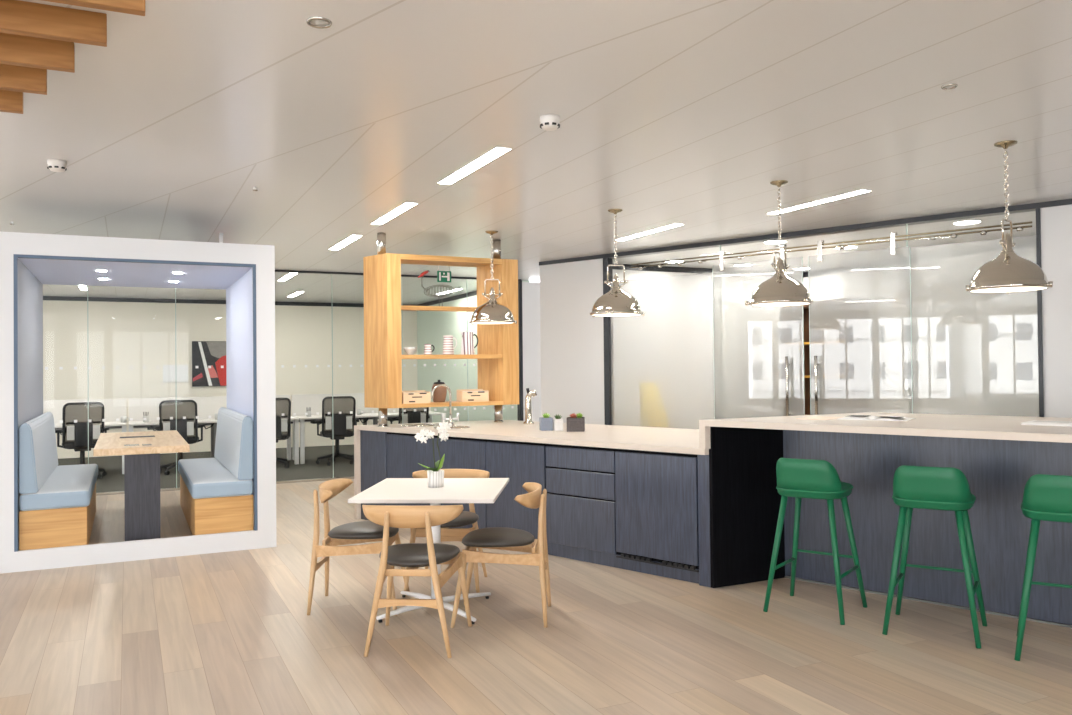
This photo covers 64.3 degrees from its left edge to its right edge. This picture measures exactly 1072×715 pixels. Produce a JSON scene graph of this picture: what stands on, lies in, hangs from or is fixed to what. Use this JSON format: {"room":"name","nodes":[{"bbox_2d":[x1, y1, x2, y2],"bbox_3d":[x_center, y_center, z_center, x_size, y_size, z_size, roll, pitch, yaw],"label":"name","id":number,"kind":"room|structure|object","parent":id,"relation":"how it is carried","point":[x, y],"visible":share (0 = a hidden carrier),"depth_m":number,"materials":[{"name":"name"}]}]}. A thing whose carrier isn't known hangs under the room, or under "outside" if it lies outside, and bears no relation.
{"room":"common room","nodes":[
{"label":"common room","id":0,"kind":"room"},
{"bbox_2d":[43,300,417,458],"bbox_3d":[-8.527,0.343,14.428,13.500,2.760,0.200,0,-1,-26],"label":"wall","id":1,"kind":"structure","parent":0,"point":[124,335],"depth_m":15.29,"materials":[{"name":"white paint"}]},
{"bbox_2d":[163,365,187,381],"bbox_3d":[-6.463,0.287,15.293,0.420,0.310,0.023,0,-1,-26],"label":"notice","id":2,"kind":"object","parent":1,"relation":"attached to","point":[178,373],"visible":1,"depth_m":15.28,"materials":[{"name":"white paper"}]},
{"bbox_2d":[192,341,226,386],"bbox_3d":[-5.903,0.114,15.545,0.680,0.820,0.032,0,-1,-26],"label":"wall picture","id":3,"kind":"object","parent":1,"relation":"attached to","point":[205,354],"visible":0.82,"depth_m":15.51,"materials":[{"name":"red paint"}]},
{"bbox_2d":[43,296,416,306],"bbox_3d":[-8.404,-1.004,14.392,13.300,0.070,0.015,0,-1,-26],"label":"trim","id":4,"kind":"structure","parent":1,"relation":"attached to","point":[58,298],"depth_m":15.32,"materials":[{"name":"grey"}]},
{"bbox_2d":[45,270,522,495],"bbox_3d":[-6.177,0.258,9.678,13.230,2.760,0.100,0,-1,-26],"label":"glass wall","id":5,"kind":"structure","parent":0,"point":[520,405],"depth_m":11.37,"materials":[{"name":"grey"}]},
{"bbox_2d":[417,280,528,421],"bbox_3d":[-1.241,0.274,14.984,0.120,2.760,5.100,0,-1,-26],"label":"wall","id":6,"kind":"structure","parent":0,"point":[432,326],"depth_m":15.44,"materials":[{"name":"white paint"}]},
{"bbox_2d":[417,280,521,305],"bbox_3d":[-1.311,-1.071,14.963,0.015,0.070,5.080,0,-1,-26],"label":"trim","id":7,"kind":"structure","parent":6,"relation":"attached to","point":[473,293],"depth_m":15.46,"materials":[{"name":"grey metal"}]},
{"bbox_2d":[522,282,540,421],"bbox_3d":[1.483,0.244,13.363,3.770,2.720,0.100,0,-1,-26],"label":"wall","id":8,"kind":"structure","parent":0,"point":[530,291],"depth_m":12.57,"materials":[{"name":"white paint"}]},
{"bbox_2d":[0,0,1071,304],"bbox_3d":[-0.809,-1.275,6.068,20.200,0.100,22.000,0,-1,-26],"label":"ceiling","id":9,"kind":"structure","parent":0,"point":[686,112],"depth_m":4.68,"materials":[{"name":"white paint"}]},
{"bbox_2d":[0,90,22,113],"bbox_3d":[-4.394,-1.173,2.958,4.500,0.108,0.045,0,-1,-26],"label":"ceiling slat","id":10,"kind":"object","parent":9,"relation":"attached to","point":[10,101],"visible":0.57,"depth_m":3.89,"materials":[{"name":"brown wood"}]},
{"bbox_2d":[0,64,46,94],"bbox_3d":[-4.130,-1.179,2.691,4.500,0.108,0.045,0,-1,-26],"label":"ceiling slat","id":11,"kind":"object","parent":9,"relation":"attached to","point":[12,77],"visible":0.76,"depth_m":3.61,"materials":[{"name":"brown wood"}]},
{"bbox_2d":[0,32,74,72],"bbox_3d":[-3.867,-1.185,2.423,4.500,0.108,0.045,0,-1,-26],"label":"ceiling slat","id":12,"kind":"object","parent":9,"relation":"attached to","point":[17,50],"visible":0.95,"depth_m":3.32,"materials":[{"name":"brown wood"}]},
{"bbox_2d":[0,0,106,46],"bbox_3d":[-3.603,-1.191,2.156,4.500,0.108,0.045,0,-1,-26],"label":"ceiling slat","id":13,"kind":"object","parent":9,"relation":"attached to","point":[17,17],"visible":1,"depth_m":3.04,"materials":[{"name":"brown wood"}]},
{"bbox_2d":[47,159,66,171],"bbox_3d":[-2.954,-1.179,5.260,0.108,0.066,0.108,0,-1,-26],"label":"smoke detector","id":14,"kind":"object","parent":9,"relation":"attached to","point":[55,165],"visible":1,"depth_m":5.22,"materials":[{"name":"white plastic"}]},
{"bbox_2d":[42,0,144,15],"bbox_3d":[-3.340,-1.197,1.889,4.500,0.108,0.045,0,-1,-26],"label":"ceiling slat","id":15,"kind":"object","parent":9,"relation":"attached to","point":[135,7],"visible":1,"depth_m":2.81,"materials":[{"name":"brown wood"}]},
{"bbox_2d":[219,233,222,242],"bbox_3d":[-2.974,-1.083,8.054,0.036,0.188,0.036,0,-1,-26],"label":"sprinkler","id":16,"kind":"object","parent":9,"relation":"attached to","point":[220,234],"visible":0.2,"depth_m":8.04,"materials":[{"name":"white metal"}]},
{"bbox_2d":[277,273,297,280],"bbox_3d":[-3.467,-1.121,11.889,0.104,0.004,1.070,0,-1,-26],"label":"recessed light","id":17,"kind":"object","parent":9,"relation":"in","point":[289,275],"visible":0.89,"depth_m":11.87,"materials":[{"name":"white plastic"}]},
{"bbox_2d":[306,17,331,27],"bbox_3d":[-0.814,-1.256,3.203,0.096,0.015,0.096,0,-1,-26],"label":"recessed light","id":18,"kind":"object","parent":9,"relation":"in","point":[316,22],"visible":1,"depth_m":3.19,"materials":[{"name":"metal"}]},
{"bbox_2d":[329,235,362,249],"bbox_3d":[-1.962,-1.176,8.752,0.104,0.004,1.070,0,-1,-26],"label":"recessed light","id":19,"kind":"object","parent":9,"relation":"in","point":[351,238],"visible":1,"depth_m":8.72,"materials":[{"name":"white plastic"}]},
{"bbox_2d":[371,202,417,224],"bbox_3d":[-1.206,-1.204,7.174,0.104,0.004,1.070,0,-1,-26],"label":"recessed light","id":20,"kind":"object","parent":9,"relation":"in","point":[405,206],"visible":1,"depth_m":7.13,"materials":[{"name":"white plastic"}]},
{"bbox_2d":[437,266,450,281],"bbox_3d":[-1.080,-1.029,10.036,0.170,0.285,0.014,0,-1,-26],"label":"exit sign","id":21,"kind":"object","parent":9,"relation":"hanging from","point":[442,276],"visible":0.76,"depth_m":10.03,"materials":[{"name":"teal plastic"}]},
{"bbox_2d":[437,147,511,184],"bbox_3d":[-0.419,-1.233,5.533,0.104,0.004,1.070,0,-1,-26],"label":"recessed light","id":22,"kind":"object","parent":9,"relation":"in","point":[494,153],"visible":1,"depth_m":5.47,"materials":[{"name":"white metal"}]},
{"bbox_2d":[469,230,516,324],"bbox_3d":[-0.407,-0.763,8.116,0.462,0.879,0.473,-1,-1,-6],"label":"pendant lamp","id":23,"kind":"object","parent":9,"relation":"hanging from","point":[492,311],"visible":1,"depth_m":8.02,"materials":[{"name":"silver metal"}]},
{"bbox_2d":[489,287,495,298],"bbox_3d":[-0.416,-0.611,8.128,0.068,0.123,0.067,-1,-1,-6],"label":"socket","id":24,"kind":"object","parent":23,"relation":"attached to","point":[492,294],"depth_m":8.11,"materials":[{"name":"silver metal"}]},
{"bbox_2d":[540,114,559,130],"bbox_3d":[0.072,-1.221,4.449,0.108,0.066,0.108,0,-1,-26],"label":"smoke detector","id":25,"kind":"object","parent":9,"relation":"attached to","point":[548,122],"visible":1,"depth_m":4.41,"materials":[{"name":"white plastic"}]},
{"bbox_2d":[590,209,644,316],"bbox_3d":[0.672,-0.788,7.075,0.462,0.879,0.473,-1,-1,3],"label":"pendant lamp","id":26,"kind":"object","parent":9,"relation":"hanging from","point":[615,303],"visible":1,"depth_m":6.98,"materials":[{"name":"silver metal"}]},
{"bbox_2d":[612,274,619,287],"bbox_3d":[0.665,-0.635,7.089,0.068,0.123,0.067,-1,-1,3],"label":"socket","id":27,"kind":"object","parent":26,"relation":"attached to","point":[615,282],"depth_m":7.07,"materials":[{"name":"silver metal"}]},
{"bbox_2d":[616,224,683,240],"bbox_3d":[1.085,-1.214,8.295,0.104,0.004,1.070,0,-1,-26],"label":"recessed light","id":28,"kind":"object","parent":9,"relation":"in","point":[671,225],"visible":0.87,"depth_m":8.27,"materials":[{"name":"white plastic"}]},
{"bbox_2d":[733,264,752,266],"bbox_3d":[2.678,-1.196,11.033,0.246,0.014,0.246,0,-1,-26],"label":"recessed light","id":29,"kind":"object","parent":9,"relation":"in","point":[735,265],"visible":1,"depth_m":11.06,"materials":[{"name":"white metal"}]},
{"bbox_2d":[763,240,786,243],"bbox_3d":[2.518,-1.220,8.982,0.246,0.014,0.246,0,-1,-26],"label":"recessed light","id":30,"kind":"object","parent":9,"relation":"in","point":[775,241],"visible":0.75,"depth_m":9.01,"materials":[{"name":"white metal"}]},
{"bbox_2d":[745,180,812,306],"bbox_3d":[1.753,-0.812,6.067,0.462,0.879,0.473,0,-1,-40],"label":"pendant lamp","id":31,"kind":"object","parent":9,"relation":"hanging from","point":[780,290],"visible":1,"depth_m":5.97,"materials":[{"name":"silver metal"}]},
{"bbox_2d":[775,257,784,272],"bbox_3d":[1.738,-0.659,6.071,0.068,0.123,0.067,0,-1,-40],"label":"socket","id":32,"kind":"object","parent":31,"relation":"attached to","point":[779,266],"depth_m":6.05,"materials":[{"name":"silver metal"}]},
{"bbox_2d":[766,189,872,214],"bbox_3d":[2.251,-1.244,6.869,0.104,0.004,1.070,0,-1,-26],"label":"recessed light","id":33,"kind":"object","parent":9,"relation":"in","point":[862,190],"visible":1,"depth_m":6.80,"materials":[{"name":"white plastic"}]},
{"bbox_2d":[941,83,957,89],"bbox_3d":[1.947,-1.275,4.018,0.072,0.015,0.072,0,-1,-26],"label":"recessed light","id":34,"kind":"object","parent":9,"relation":"in","point":[947,86],"visible":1,"depth_m":4.01,"materials":[{"name":"metal"}]},
{"bbox_2d":[952,220,981,224],"bbox_3d":[3.981,-1.250,7.876,0.246,0.014,0.246,0,-1,-26],"label":"recessed light","id":35,"kind":"object","parent":9,"relation":"in","point":[963,222],"visible":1,"depth_m":7.88,"materials":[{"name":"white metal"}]},
{"bbox_2d":[954,221,979,223],"bbox_3d":[3.981,-1.250,7.876,0.220,0.004,0.220,0,-1,-26],"label":"diffuser","id":36,"kind":"object","parent":35,"relation":"attached to","point":[957,222],"depth_m":7.88,"materials":[{"name":"white plastic"}]},
{"bbox_2d":[966,140,1052,293],"bbox_3d":[2.812,-0.836,5.059,0.462,0.879,0.473,0,-1,-42],"label":"pendant lamp","id":37,"kind":"object","parent":9,"relation":"hanging from","point":[1008,272],"visible":1,"depth_m":4.97,"materials":[{"name":"silver metal"}]},
{"bbox_2d":[1001,232,1013,251],"bbox_3d":[2.798,-0.683,5.062,0.068,0.123,0.067,0,-1,-42],"label":"socket","id":38,"kind":"object","parent":37,"relation":"attached to","point":[1007,238],"depth_m":5.04,"materials":[{"name":"silver metal"}]},
{"bbox_2d":[0,444,1071,714],"bbox_3d":[-0.779,1.585,6.032,20.200,0.100,22.000,0,-1,-26],"label":"floor","id":39,"kind":"structure","parent":0,"point":[231,632],"depth_m":4.49,"materials":[{"name":"brown wood"}]},
{"bbox_2d":[55,402,108,478],"bbox_3d":[-6.267,1.137,11.781,0.651,1.056,0.663,0,-1,-32],"label":"office chair","id":40,"kind":"object","parent":39,"relation":"on","point":[74,435],"visible":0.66,"depth_m":11.55,"materials":[{"name":"black plastic"}]},
{"bbox_2d":[43,398,126,473],"bbox_3d":[-7.097,1.147,12.033,2.380,1.060,0.830,0,-1,-26],"label":"office desk","id":41,"kind":"object","parent":39,"relation":"on","point":[113,408],"visible":0.16,"depth_m":12.63,"materials":[{"name":"white laminate"}]},
{"bbox_2d":[120,416,128,422],"bbox_3d":[-6.074,0.914,12.591,0.112,0.090,0.080,-1,-1,1],"label":"mug","id":42,"kind":"object","parent":41,"relation":"on","point":[123,418],"visible":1,"depth_m":12.56,"materials":[{"name":"white ceramic"}]},
{"bbox_2d":[0,231,276,573],"bbox_3d":[-3.516,0.338,7.573,2.006,2.490,2.134,0,-1,-26],"label":"booth","id":43,"kind":"object","parent":39,"relation":"on","point":[28,261],"visible":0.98,"depth_m":6.92,"materials":[{"name":"blue"}]},
{"bbox_2d":[19,412,97,550],"bbox_3d":[-4.044,0.993,7.308,0.464,0.985,2.095,0,-1,-26],"label":"bench","id":44,"kind":"object","parent":43,"relation":"on","point":[57,504],"visible":1,"depth_m":6.42,"materials":[{"name":"brown wood"}]},
{"bbox_2d":[19,412,57,493],"bbox_3d":[-4.201,0.761,7.239,0.124,0.520,2.090,0,-1,-26],"label":"cushion","id":45,"kind":"object","parent":44,"relation":"on","point":[38,457],"depth_m":6.53,"materials":[{"name":"blue fabric"}]},
{"bbox_2d":[19,464,97,510],"bbox_3d":[-4.043,1.085,7.306,0.464,0.130,2.095,0,-1,-26],"label":"seat cushion","id":46,"kind":"object","parent":44,"relation":"on","point":[67,487],"depth_m":6.45,"materials":[{"name":"blue fabric"}]},
{"bbox_2d":[93,430,189,540],"bbox_3d":[-3.529,1.102,7.617,0.690,0.764,1.980,0,-1,-26],"label":"table","id":47,"kind":"object","parent":43,"relation":"on","point":[141,451],"visible":0.99,"depth_m":6.83,"materials":[{"name":"brown wood"}]},
{"bbox_2d":[178,407,253,534],"bbox_3d":[-2.974,0.988,7.821,0.470,0.985,2.095,0,-1,-26],"label":"bench","id":48,"kind":"object","parent":43,"relation":"on","point":[216,494],"visible":1,"depth_m":6.97,"materials":[{"name":"brown wood"}]},
{"bbox_2d":[178,458,252,498],"bbox_3d":[-2.973,1.081,7.820,0.470,0.130,2.095,0,-1,-26],"label":"seat cushion","id":49,"kind":"object","parent":48,"relation":"on","point":[203,478],"depth_m":6.98,"materials":[{"name":"blue fabric"}]},
{"bbox_2d":[214,407,253,479],"bbox_3d":[-2.821,0.755,7.901,0.124,0.520,2.090,0,-1,-26],"label":"cushion","id":50,"kind":"object","parent":48,"relation":"on","point":[233,454],"depth_m":7.30,"materials":[{"name":"blue fabric"}]},
{"bbox_2d":[155,400,204,474],"bbox_3d":[-5.140,1.132,12.322,0.651,1.056,0.663,0,-1,-18],"label":"office chair","id":51,"kind":"object","parent":39,"relation":"on","point":[187,428],"visible":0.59,"depth_m":12.08,"materials":[{"name":"black plastic"}]},
{"bbox_2d":[129,395,298,463],"bbox_3d":[-4.924,1.138,13.075,2.380,1.060,0.830,0,-1,-26],"label":"office desk","id":52,"kind":"object","parent":39,"relation":"on","point":[206,406],"visible":0.35,"depth_m":13.22,"materials":[{"name":"white laminate"}]},
{"bbox_2d":[143,412,148,421],"bbox_3d":[-5.777,0.881,12.632,0.080,0.151,0.080,0,-1,-26],"label":"pot","id":53,"kind":"object","parent":52,"relation":"on","point":[145,416],"visible":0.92,"depth_m":12.61,"materials":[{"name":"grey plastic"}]},
{"bbox_2d":[147,423,213,430],"bbox_3d":[-4.932,1.049,13.111,1.897,0.094,0.200,0,-1,-26],"label":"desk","id":54,"kind":"object","parent":52,"relation":"on","point":[148,428],"depth_m":12.69,"materials":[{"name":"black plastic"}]},
{"bbox_2d":[276,398,292,467],"bbox_3d":[-4.000,1.127,12.813,0.651,1.056,0.663,0,-1,-30],"label":"office chair","id":55,"kind":"object","parent":39,"relation":"on","point":[283,405],"visible":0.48,"depth_m":12.66,"materials":[{"name":"black plastic"}]},
{"bbox_2d":[315,396,358,465],"bbox_3d":[-3.103,1.124,13.299,0.651,1.056,0.663,0,-1,-20],"label":"office chair","id":56,"kind":"object","parent":39,"relation":"on","point":[343,424],"visible":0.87,"depth_m":13.06,"materials":[{"name":"black plastic"}]},
{"bbox_2d":[307,478,409,615],"bbox_3d":[-1.091,1.151,5.280,0.545,0.759,0.534,-1,-1,0],"label":"dining chair","id":57,"kind":"object","parent":39,"relation":"on","point":[361,531],"visible":0.83,"depth_m":5.15,"materials":[{"name":"brown wood"}]},
{"bbox_2d":[292,392,445,463],"bbox_3d":[-2.751,1.128,14.117,2.380,1.060,0.830,0,-1,-26],"label":"office desk","id":58,"kind":"object","parent":39,"relation":"on","point":[300,402],"visible":0.39,"depth_m":14.06,"materials":[{"name":"white laminate"}]},
{"bbox_2d":[310,416,398,424],"bbox_3d":[-2.759,1.040,14.154,1.897,0.094,0.200,0,-1,-26],"label":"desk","id":59,"kind":"object","parent":58,"relation":"on","point":[313,422],"depth_m":14.03,"materials":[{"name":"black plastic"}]},
{"bbox_2d":[387,407,429,423],"bbox_3d":[-2.069,1.120,13.850,0.651,1.056,0.663,0,-1,-29],"label":"office chair","id":60,"kind":"object","parent":39,"relation":"on","point":[420,416],"visible":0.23,"depth_m":13.62,"materials":[{"name":"black plastic"}]},
{"bbox_2d":[362,505,471,657],"bbox_3d":[-0.632,1.137,4.570,0.534,0.759,0.545,-1,-1,4],"label":"dining chair","id":61,"kind":"object","parent":39,"relation":"on","point":[413,556],"visible":1,"depth_m":4.36,"materials":[{"name":"brown wood"}]},
{"bbox_2d":[348,478,508,623],"bbox_3d":[-0.605,1.155,5.151,0.816,0.735,0.910,-1,-1,4],"label":"cafe table","id":62,"kind":"object","parent":39,"relation":"on","point":[389,490],"visible":0.84,"depth_m":5.04,"materials":[{"name":"white laminate"}]},
{"bbox_2d":[415,420,451,487],"bbox_3d":[-0.625,0.586,5.199,0.173,0.403,0.151,0,-1,-42],"label":"orchid plant","id":63,"kind":"object","parent":62,"relation":"on","point":[435,476],"visible":1,"depth_m":5.19,"materials":[{"name":"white plant"}]},
{"bbox_2d":[403,469,489,594],"bbox_3d":[-0.587,1.151,5.710,0.534,0.759,0.545,-1,-1,4],"label":"dining chair","id":64,"kind":"object","parent":39,"relation":"on","point":[465,518],"visible":0.52,"depth_m":5.57,"materials":[{"name":"brown wood"}]},
{"bbox_2d":[450,482,550,627],"bbox_3d":[-0.196,1.139,5.010,0.545,0.759,0.534,-1,-1,4],"label":"dining chair","id":65,"kind":"object","parent":39,"relation":"on","point":[501,538],"visible":0.99,"depth_m":4.85,"materials":[{"name":"brown wood"}]},
{"bbox_2d":[354,420,710,586],"bbox_3d":[0.376,1.084,7.300,4.543,0.910,1.470,-1,-1,44],"label":"kitchen island","id":66,"kind":"object","parent":39,"relation":"on","point":[633,498],"visible":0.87,"depth_m":6.40,"materials":[{"name":"wood"}]},
{"bbox_2d":[354,420,708,454],"bbox_3d":[0.372,0.649,7.305,4.543,0.040,1.470,-1,-1,44],"label":"island countertop","id":67,"kind":"structure","parent":66,"relation":"on","point":[671,440],"depth_m":6.96,"materials":[{"name":"stone"}]},
{"bbox_2d":[401,424,469,428],"bbox_3d":[-0.955,0.649,8.036,0.832,0.010,0.332,-1,-1,44],"label":"sink","id":68,"kind":"object","parent":67,"relation":"in","point":[404,425],"visible":0.82,"depth_m":8.06,"materials":[{"name":"metal"}]},
{"bbox_2d":[363,232,518,426],"bbox_3d":[-0.920,-0.269,8.409,1.483,1.850,0.350,0,-1,-26],"label":"shelf","id":69,"kind":"object","parent":67,"relation":"on","point":[497,357],"visible":1,"depth_m":8.23,"materials":[{"name":"brown wood"}]},
{"bbox_2d":[404,347,416,354],"bbox_3d":[-1.212,-0.062,8.216,0.124,0.075,0.124,0,-1,-26],"label":"bowl","id":70,"kind":"object","parent":69,"relation":"on","point":[409,350],"visible":1,"depth_m":8.18,"materials":[{"name":"white ceramic"}]},
{"bbox_2d":[402,390,430,403],"bbox_3d":[-1.171,0.380,8.226,0.270,0.120,0.162,0,-1,-26],"label":"crate","id":71,"kind":"object","parent":69,"relation":"on","point":[414,396],"visible":0.91,"depth_m":8.16,"materials":[{"name":"beige wood"}]},
{"bbox_2d":[424,344,434,354],"bbox_3d":[-1.045,-0.078,8.313,0.099,0.105,0.081,-1,-1,8],"label":"cup","id":72,"kind":"object","parent":69,"relation":"on","point":[427,347],"visible":1,"depth_m":8.29,"materials":[{"name":"white ceramic"}]},
{"bbox_2d":[432,380,446,401],"bbox_3d":[-0.954,0.329,8.410,0.150,0.222,0.148,0,-1,-26],"label":"jar","id":73,"kind":"object","parent":69,"relation":"on","point":[440,392],"visible":0.84,"depth_m":8.35,"materials":[{"name":"brown ceramic"}]},
{"bbox_2d":[418,270,460,305],"bbox_3d":[-0.964,-0.688,8.534,0.453,0.363,0.111,0,-1,-26],"label":"bird","id":74,"kind":"object","parent":69,"relation":"on","point":[427,271],"visible":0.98,"depth_m":8.51},
{"bbox_2d":[443,335,456,354],"bbox_3d":[-0.855,-0.121,8.403,0.133,0.190,0.112,-1,-1,9],"label":"mug","id":75,"kind":"object","parent":69,"relation":"on","point":[448,349],"visible":1,"depth_m":8.36,"materials":[{"name":"white ceramic"}]},
{"bbox_2d":[460,332,477,354],"bbox_3d":[-0.668,-0.141,8.492,0.163,0.228,0.138,-1,-1,10],"label":"water jug","id":76,"kind":"object","parent":69,"relation":"on","point":[467,346],"visible":1,"depth_m":8.44,"materials":[{"name":"white ceramic"}]},
{"bbox_2d":[457,389,488,401],"bbox_3d":[-0.630,0.378,8.486,0.280,0.120,0.162,0,-1,-26],"label":"crate","id":77,"kind":"object","parent":69,"relation":"on","point":[463,395],"visible":1,"depth_m":8.43,"materials":[{"name":"beige wood"}]},
{"bbox_2d":[431,384,458,425],"bbox_3d":[-0.869,0.453,8.171,0.278,0.401,0.070,0,-1,-26],"label":"tap","id":78,"kind":"object","parent":67,"relation":"on","point":[450,419],"visible":0.9,"depth_m":8.18,"materials":[{"name":"metal"}]},
{"bbox_2d":[523,388,536,423],"bbox_3d":[-0.062,0.471,8.303,0.136,0.350,0.108,0,-1,-26],"label":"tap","id":79,"kind":"object","parent":67,"relation":"on","point":[528,406],"visible":1,"depth_m":8.27,"materials":[{"name":"silver metal"}]},
{"bbox_2d":[539,413,552,430],"bbox_3d":[0.087,0.556,7.419,0.100,0.155,0.100,0,-1,-11],"label":"stone planter","id":80,"kind":"object","parent":67,"relation":"on","point":[545,422],"visible":1,"depth_m":7.37,"materials":[{"name":"stone"}]},
{"bbox_2d":[553,414,562,430],"bbox_3d":[0.190,0.560,7.402,0.076,0.145,0.090,0,-1,-11],"label":"stone planter","id":81,"kind":"object","parent":67,"relation":"on","point":[558,422],"visible":1,"depth_m":7.36,"materials":[{"name":"white stone"}]},
{"bbox_2d":[567,413,584,431],"bbox_3d":[0.341,0.549,7.308,0.150,0.160,0.160,-1,-1,4],"label":"stone planter","id":82,"kind":"object","parent":67,"relation":"on","point":[574,424],"visible":1,"depth_m":7.23,"materials":[{"name":"stone"}]},
{"bbox_2d":[616,553,698,571],"bbox_3d":[0.830,1.417,5.908,0.685,0.032,0.024,-1,-1,44],"label":"vent","id":83,"kind":"object","parent":66,"relation":"attached to","point":[636,558],"depth_m":5.90,"materials":[{"name":"black metal"}]},
{"bbox_2d":[763,458,866,624],"bbox_3d":[1.658,1.043,5.076,0.474,0.913,0.455,-1,-1,37],"label":"bar stool","id":84,"kind":"object","parent":39,"relation":"on","point":[799,479],"visible":1,"depth_m":4.97,"materials":[{"name":"green paint"}]},
{"bbox_2d":[782,298,868,415],"bbox_3d":[3.850,0.405,11.400,0.340,2.300,1.200,0,-1,-26],"label":"glass door","id":85,"kind":"structure","parent":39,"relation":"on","point":[838,327],"depth_m":11.45,"materials":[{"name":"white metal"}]},
{"bbox_2d":[785,340,844,344],"bbox_3d":[3.830,-0.195,11.401,0.306,0.030,1.096,0,-1,-26],"label":"shelf","id":86,"kind":"object","parent":85,"relation":"attached to","point":[787,342],"depth_m":11.54,"materials":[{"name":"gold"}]},
{"bbox_2d":[789,375,845,377],"bbox_3d":[3.835,0.255,11.396,0.306,0.030,1.096,0,-1,-26],"label":"shelf","id":87,"kind":"object","parent":85,"relation":"attached to","point":[795,376],"depth_m":11.27,"materials":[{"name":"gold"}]},
{"bbox_2d":[699,412,1071,627],"bbox_3d":[2.902,0.932,4.876,3.645,1.100,1.460,-1,-1,44],"label":"kitchen island","id":88,"kind":"object","parent":39,"relation":"on","point":[997,456],"depth_m":5.30,"materials":[{"name":"wood"}]},
{"bbox_2d":[796,416,842,419],"bbox_3d":[1.877,0.400,5.618,0.200,0.004,0.300,-1,-1,44],"label":"paper sheet","id":89,"kind":"object","parent":88,"relation":"on","point":[816,417],"visible":1,"depth_m":5.57,"materials":[{"name":"beige"}]},
{"bbox_2d":[838,415,915,420],"bbox_3d":[2.197,0.388,5.505,0.420,0.018,0.280,-1,-1,34],"label":"open magazine","id":90,"kind":"object","parent":88,"relation":"on","point":[851,417],"visible":1,"depth_m":5.45,"materials":[{"name":"white paper"}]},
{"bbox_2d":[699,412,1071,442],"bbox_3d":[2.896,0.402,4.883,3.645,0.040,1.460,-1,-1,44],"label":"countertop","id":91,"kind":"structure","parent":88,"relation":"on","point":[933,425],"depth_m":5.00,"materials":[{"name":"stone"}]},
{"bbox_2d":[1021,420,1071,425],"bbox_3d":[3.009,0.373,4.799,0.440,0.013,0.260,-1,-1,44],"label":"stack","id":92,"kind":"object","parent":88,"relation":"on","point":[1033,422],"visible":1,"depth_m":4.82,"materials":[{"name":"white paper"}]},
{"bbox_2d":[882,465,986,647],"bbox_3d":[2.174,1.032,4.657,0.474,0.913,0.455,-1,-1,32],"label":"bar stool","id":93,"kind":"object","parent":39,"relation":"on","point":[921,487],"visible":1,"depth_m":4.54,"materials":[{"name":"green paint"}]},
{"bbox_2d":[1014,474,1071,660],"bbox_3d":[2.648,1.022,4.241,0.474,0.913,0.455,-1,-1,31],"label":"bar stool","id":94,"kind":"object","parent":39,"relation":"on","point":[1045,497],"visible":1,"depth_m":4.16,"materials":[{"name":"green paint"}]},
{"bbox_2d":[540,258,604,424],"bbox_3d":[0.467,0.218,10.220,0.978,2.715,0.120,-1,-1,41],"label":"wall","id":95,"kind":"structure","parent":0,"point":[571,339],"depth_m":10.17,"materials":[{"name":"white paint"}]},
{"bbox_2d":[539,199,1071,265],"bbox_3d":[6.013,-1.282,5.380,15.747,0.045,0.135,-1,-1,41],"label":"trim","id":96,"kind":"structure","parent":95,"relation":"attached to","point":[1030,207],"depth_m":8.08,"materials":[{"name":"grey metal"}]},
{"bbox_2d":[613,269,798,418],"bbox_3d":[2.039,0.193,11.312,3.740,2.760,0.100,0,-1,-26],"label":"wall","id":97,"kind":"structure","parent":0,"point":[752,352],"depth_m":11.67,"materials":[{"name":"white paint"}]},
{"bbox_2d":[613,264,798,277],"bbox_3d":[2.068,-1.153,11.286,3.700,0.070,0.015,0,-1,-26],"label":"trim","id":98,"kind":"structure","parent":97,"relation":"attached to","point":[627,266],"depth_m":11.33,"materials":[{"name":"grey"}]},
{"bbox_2d":[603,208,1043,428],"bbox_3d":[2.484,0.174,8.422,4.426,2.715,0.101,-1,-1,41],"label":"glass partition","id":99,"kind":"object","parent":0,"point":[659,364],"visible":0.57,"depth_m":9.31,"materials":[{"name":"grey"}]},
{"bbox_2d":[631,221,1031,269],"bbox_3d":[2.575,-1.039,8.250,3.930,0.070,0.126,-1,-1,41],"label":"sliding rail","id":100,"kind":"object","parent":99,"relation":"attached to","point":[1018,229],"visible":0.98,"depth_m":7.91,"materials":[{"name":"silver metal"}]},
{"bbox_2d":[712,244,804,418],"bbox_3d":[2.220,0.204,8.546,0.973,2.602,0.150,-1,-1,41],"label":"sliding door","id":101,"kind":"structure","parent":100,"relation":"hanging from","point":[722,268],"depth_m":8.35,"materials":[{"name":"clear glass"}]},
{"bbox_2d":[808,232,912,414],"bbox_3d":[2.986,0.188,7.878,0.938,2.602,0.150,-1,-1,41],"label":"sliding door","id":102,"kind":"structure","parent":100,"relation":"hanging from","point":[893,234],"depth_m":8.07,"materials":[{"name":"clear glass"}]},
{"bbox_2d":[799,245,1038,416],"bbox_3d":[5.515,0.121,8.505,0.100,2.760,8.170,0,-1,-26],"label":"glass partition","id":103,"kind":"structure","parent":0,"point":[973,353],"depth_m":9.93,"materials":[{"name":"clear glass"}]},
{"bbox_2d":[799,238,1035,277],"bbox_3d":[5.302,-1.219,8.803,0.015,0.070,7.250,0,-1,-26],"label":"trim","id":104,"kind":"structure","parent":103,"relation":"attached to","point":[1028,242],"depth_m":10.23,"materials":[{"name":"grey metal"}]},
{"bbox_2d":[1040,205,1071,417],"bbox_3d":[8.069,0.054,3.592,10.343,2.715,0.122,-1,-1,41],"label":"wall","id":105,"kind":"structure","parent":0,"point":[1056,221],"depth_m":6.88,"materials":[{"name":"white paint"}]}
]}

